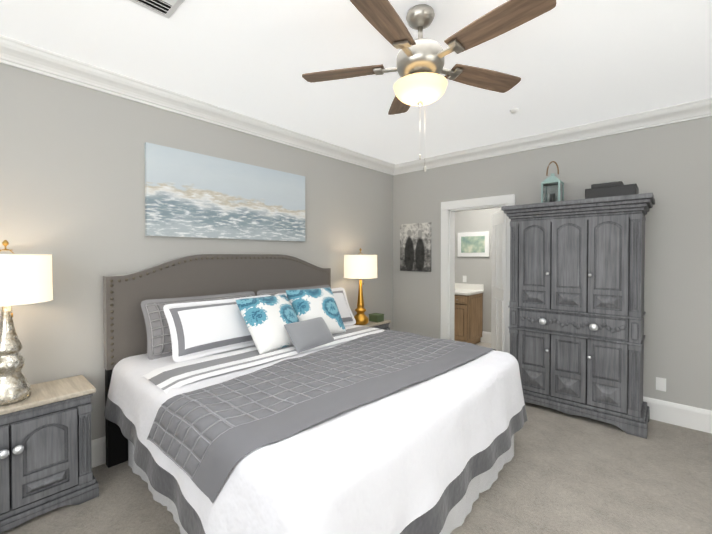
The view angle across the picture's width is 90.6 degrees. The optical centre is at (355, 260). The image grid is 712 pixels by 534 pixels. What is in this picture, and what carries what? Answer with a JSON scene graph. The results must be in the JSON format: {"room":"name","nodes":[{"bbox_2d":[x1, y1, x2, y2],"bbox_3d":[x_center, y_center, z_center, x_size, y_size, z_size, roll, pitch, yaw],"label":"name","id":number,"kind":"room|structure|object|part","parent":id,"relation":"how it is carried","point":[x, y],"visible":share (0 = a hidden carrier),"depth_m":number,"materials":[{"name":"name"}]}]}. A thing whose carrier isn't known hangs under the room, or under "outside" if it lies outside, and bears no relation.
{"room":"bedroom","nodes":[
{"label":"bedroom","id":0,"kind":"room"},
{"bbox_2d":[0,63,391,439],"bbox_3d":[-1.314,0.057,3.096,0.120,2.740,5.640,1,1,42],"label":"wall","id":1,"kind":"structure","parent":0,"point":[72,179],"depth_m":2.47,"materials":[{"name":"grey paint"}]},
{"bbox_2d":[91,436,128,467],"bbox_3d":[-1.264,1.334,3.068,0.017,0.186,5.400,1,1,42],"label":"baseboard","id":2,"kind":"structure","parent":1,"relation":"attached to","point":[98,446],"depth_m":2.46,"materials":[{"name":"white"}]},
{"bbox_2d":[0,35,395,174],"bbox_3d":[-1.233,-1.250,3.005,0.098,0.124,5.400,1,1,42],"label":"crown molding","id":3,"kind":"structure","parent":1,"relation":"attached to","point":[26,56],"depth_m":2.69,"materials":[{"name":"white wood"}]},
{"bbox_2d":[145,142,304,241],"bbox_3d":[-1.074,-0.545,3.235,0.035,0.700,1.540,1,1,42],"label":"wall art","id":4,"kind":"object","parent":1,"relation":"attached to","point":[191,194],"visible":0.93,"depth_m":3.07,"materials":[{"name":"fabric"}]},
{"bbox_2d":[0,402,711,533],"bbox_3d":[0.310,1.477,1.616,4.540,0.060,5.580,1,1,42],"label":"floor carpet","id":5,"kind":"object","parent":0,"point":[561,473],"depth_m":2.19,"materials":[{"name":"beige carpet"}]},
{"bbox_2d":[0,375,98,532],"bbox_3d":[-1.947,1.110,1.971,0.417,0.665,0.766,1,1,42],"label":"nightstand","id":6,"kind":"object","parent":5,"relation":"on","point":[45,450],"visible":1,"depth_m":1.98,"materials":[{"name":"grey wood"}]},
{"bbox_2d":[0,240,52,405],"bbox_3d":[-1.933,0.331,1.948,0.396,0.889,0.396,1,1,42],"label":"lamp","id":7,"kind":"object","parent":6,"relation":"on","point":[25,279],"visible":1,"depth_m":1.91,"materials":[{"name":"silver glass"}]},
{"bbox_2d":[103,254,527,533],"bbox_3d":[-0.233,0.695,2.519,2.215,1.480,2.233,1,1,42],"label":"bed","id":8,"kind":"object","parent":5,"relation":"on","point":[263,394],"visible":1,"depth_m":1.91,"materials":[{"name":"fabric"}]},
{"bbox_3d":[-1.025,0.685,3.234,0.082,1.480,2.131,1,1,42],"label":"headboard","id":9,"kind":"part","parent":8,"relation":"part of","materials":[{"name":"fabric"}]},
{"bbox_2d":[147,330,494,502],"bbox_3d":[0.006,0.795,2.303,1.064,0.292,2.146,1,1,42],"label":"throw","id":10,"kind":"object","parent":8,"relation":"on","point":[231,431],"depth_m":1.72,"materials":[{"name":"grey fabric"}]},
{"bbox_2d":[354,317,390,329],"bbox_3d":[0.068,1.079,4.214,0.417,0.665,0.766,1,1,42],"label":"nightstand","id":11,"kind":"object","parent":5,"relation":"on","point":[384,324],"visible":0.06,"depth_m":4.25,"materials":[{"name":"beige stone"}]},
{"bbox_2d":[344,248,376,324],"bbox_3d":[0.054,0.301,4.128,0.396,0.889,0.396,1,1,42],"label":"lamp","id":12,"kind":"object","parent":11,"relation":"on","point":[360,267],"visible":1,"depth_m":3.98,"materials":[{"name":"white fabric"}]},
{"bbox_2d":[369,313,383,322],"bbox_3d":[0.250,0.700,4.300,0.140,0.088,0.140,1,1,42],"label":"trinket box","id":13,"kind":"object","parent":11,"relation":"on","point":[376,317],"visible":1,"depth_m":4.26,"materials":[{"name":"green"}]},
{"bbox_2d":[501,193,654,438],"bbox_3d":[2.047,0.444,3.330,1.161,1.960,0.516,1,1,42],"label":"armoire","id":14,"kind":"object","parent":5,"relation":"on","point":[577,313],"visible":0.96,"depth_m":3.12,"materials":[{"name":"grey wood"}]},
{"bbox_2d":[541,161,563,202],"bbox_3d":[1.937,-0.759,3.471,0.166,0.437,0.166,1,1,42],"label":"lantern","id":15,"kind":"object","parent":14,"relation":"on","point":[552,187],"visible":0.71,"depth_m":3.43,"materials":[{"name":"teal metal"}]},
{"bbox_2d":[585,181,638,198],"bbox_3d":[2.260,-0.606,3.115,0.360,0.140,0.260,1,1,42],"label":"box","id":16,"kind":"object","parent":14,"relation":"on","point":[618,188],"visible":0.83,"depth_m":3.02,"materials":[{"name":"black plastic"}]},
{"bbox_2d":[0,0,711,163],"bbox_3d":[0.330,-1.323,1.600,4.540,0.060,5.640,1,1,42],"label":"ceiling","id":17,"kind":"structure","parent":0,"point":[570,63],"depth_m":2.27,"materials":[{"name":"white paint"}]},
{"bbox_2d":[129,0,184,18],"bbox_3d":[-0.988,-1.281,1.668,0.300,0.024,0.300,1,1,42],"label":"ceiling vent","id":18,"kind":"object","parent":17,"relation":"in","point":[167,9],"visible":0.98,"depth_m":1.77,"materials":[{"name":"white metal"}]},
{"bbox_2d":[302,0,556,171],"bbox_3d":[0.343,-0.880,1.821,1.243,0.830,1.249,1,1,42],"label":"ceiling fan","id":19,"kind":"object","parent":17,"relation":"hanging from","point":[420,69],"visible":1,"depth_m":1.75,"materials":[{"name":"brown wood"}]},
{"bbox_3d":[-0.026,-1.027,1.944,0.550,0.022,0.144,0,11,14],"label":"blade","id":20,"kind":"part","parent":19,"relation":"part of","materials":[{"name":"brown wood"}]},
{"bbox_3d":[0.138,-1.021,1.535,0.144,0.022,0.550,12,7,31],"label":"blade","id":21,"kind":"part","parent":19,"relation":"part of","materials":[{"name":"brown wood"}]},
{"bbox_3d":[0.313,-1.031,2.227,0.144,0.022,0.550,-10,1,-4],"label":"blade","id":22,"kind":"part","parent":19,"relation":"part of","materials":[{"name":"brown wood"}]},
{"bbox_3d":[0.686,-1.028,1.991,0.550,0.022,0.144,0,-9,-22],"label":"blade","id":23,"kind":"part","parent":19,"relation":"part of","materials":[{"name":"brown wood"}]},
{"bbox_3d":[0.578,-1.022,1.564,0.144,0.022,0.550,12,-7,-40],"label":"blade","id":24,"kind":"part","parent":19,"relation":"part of","materials":[{"name":"brown wood"}]},
{"bbox_2d":[510,108,518,113],"bbox_3d":[1.377,-1.298,3.066,0.072,0.025,0.072,1,1,42],"label":"smoke detector","id":25,"kind":"object","parent":17,"relation":"attached to","point":[513,110],"visible":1,"depth_m":3.04,"materials":[{"name":"white plastic"}]},
{"bbox_2d":[455,208,500,331],"bbox_3d":[2.451,0.020,5.775,3.340,2.740,0.120,1,1,42],"label":"wall","id":26,"kind":"structure","parent":0,"point":[476,270],"depth_m":6.01,"materials":[{"name":"grey paint"}]},
{"bbox_2d":[458,231,488,256],"bbox_3d":[2.013,-0.274,6.062,0.560,0.420,0.030,1,1,42],"label":"picture frame","id":27,"kind":"object","parent":26,"relation":"attached to","point":[473,244],"visible":0.98,"depth_m":6.04,"materials":[{"name":"white"}]},
{"bbox_2d":[461,236,484,252],"bbox_3d":[2.005,-0.273,6.053,0.420,0.280,0.006,1,1,42],"label":"print","id":28,"kind":"object","parent":27,"relation":"attached to","point":[469,244],"depth_m":6.05},
{"bbox_2d":[480,331,490,343],"bbox_3d":[2.406,1.298,5.742,3.100,0.186,0.017,1,1,42],"label":"baseboard","id":29,"kind":"structure","parent":26,"relation":"attached to","point":[485,337],"depth_m":5.91,"materials":[{"name":"white wood"}]},
{"bbox_2d":[475,342,490,347],"bbox_3d":[1.886,1.429,5.166,3.340,0.060,1.810,1,1,42],"label":"floor","id":30,"kind":"structure","parent":0,"point":[483,344],"depth_m":5.82,"materials":[{"name":"tile"}]},
{"bbox_2d":[454,283,483,343],"bbox_3d":[1.555,0.895,6.099,1.090,0.978,0.606,1,1,42],"label":"bathroom vanity","id":31,"kind":"object","parent":30,"relation":"on","point":[468,323],"visible":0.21,"depth_m":5.67,"materials":[{"name":"brown wood"}]},
{"bbox_2d":[392,116,711,409],"bbox_3d":[2.170,0.049,3.675,4.290,2.740,0.120,1,1,42],"label":"wall","id":32,"kind":"structure","parent":0,"point":[672,162],"depth_m":3.17,"materials":[{"name":"grey paint"}]},
{"bbox_2d":[400,222,430,271],"bbox_3d":[0.805,-0.176,4.794,0.480,0.650,0.030,1,1,42],"label":"photo","id":33,"kind":"object","parent":32,"relation":"attached to","point":[415,246],"visible":0.86,"depth_m":4.77,"materials":[{"name":"black paper"}]},
{"bbox_2d":[440,194,514,352],"bbox_3d":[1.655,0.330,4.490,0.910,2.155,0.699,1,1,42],"label":"door frame","id":34,"kind":"structure","parent":32,"relation":"attached to","point":[449,209],"depth_m":4.46,"materials":[{"name":"white wood"}]},
{"bbox_2d":[396,97,711,174],"bbox_3d":[2.109,-1.258,3.566,4.080,0.124,0.098,1,1,42],"label":"crown molding","id":35,"kind":"structure","parent":32,"relation":"attached to","point":[702,108],"depth_m":3.50,"materials":[{"name":"white wood"}]},
{"bbox_2d":[656,377,665,391],"bbox_3d":[2.705,1.099,3.124,0.070,0.115,0.007,1,1,42],"label":"wall outlet plate","id":36,"kind":"object","parent":32,"relation":"attached to","point":[660,384],"visible":1,"depth_m":3.12,"materials":[{"name":"white plastic"}]},
{"bbox_2d":[643,396,711,433],"bbox_3d":[2.739,1.334,3.091,2.580,0.186,0.017,1,1,42],"label":"baseboard","id":37,"kind":"structure","parent":32,"relation":"attached to","point":[691,417],"depth_m":3.03,"materials":[{"name":"white wood"}]}
]}

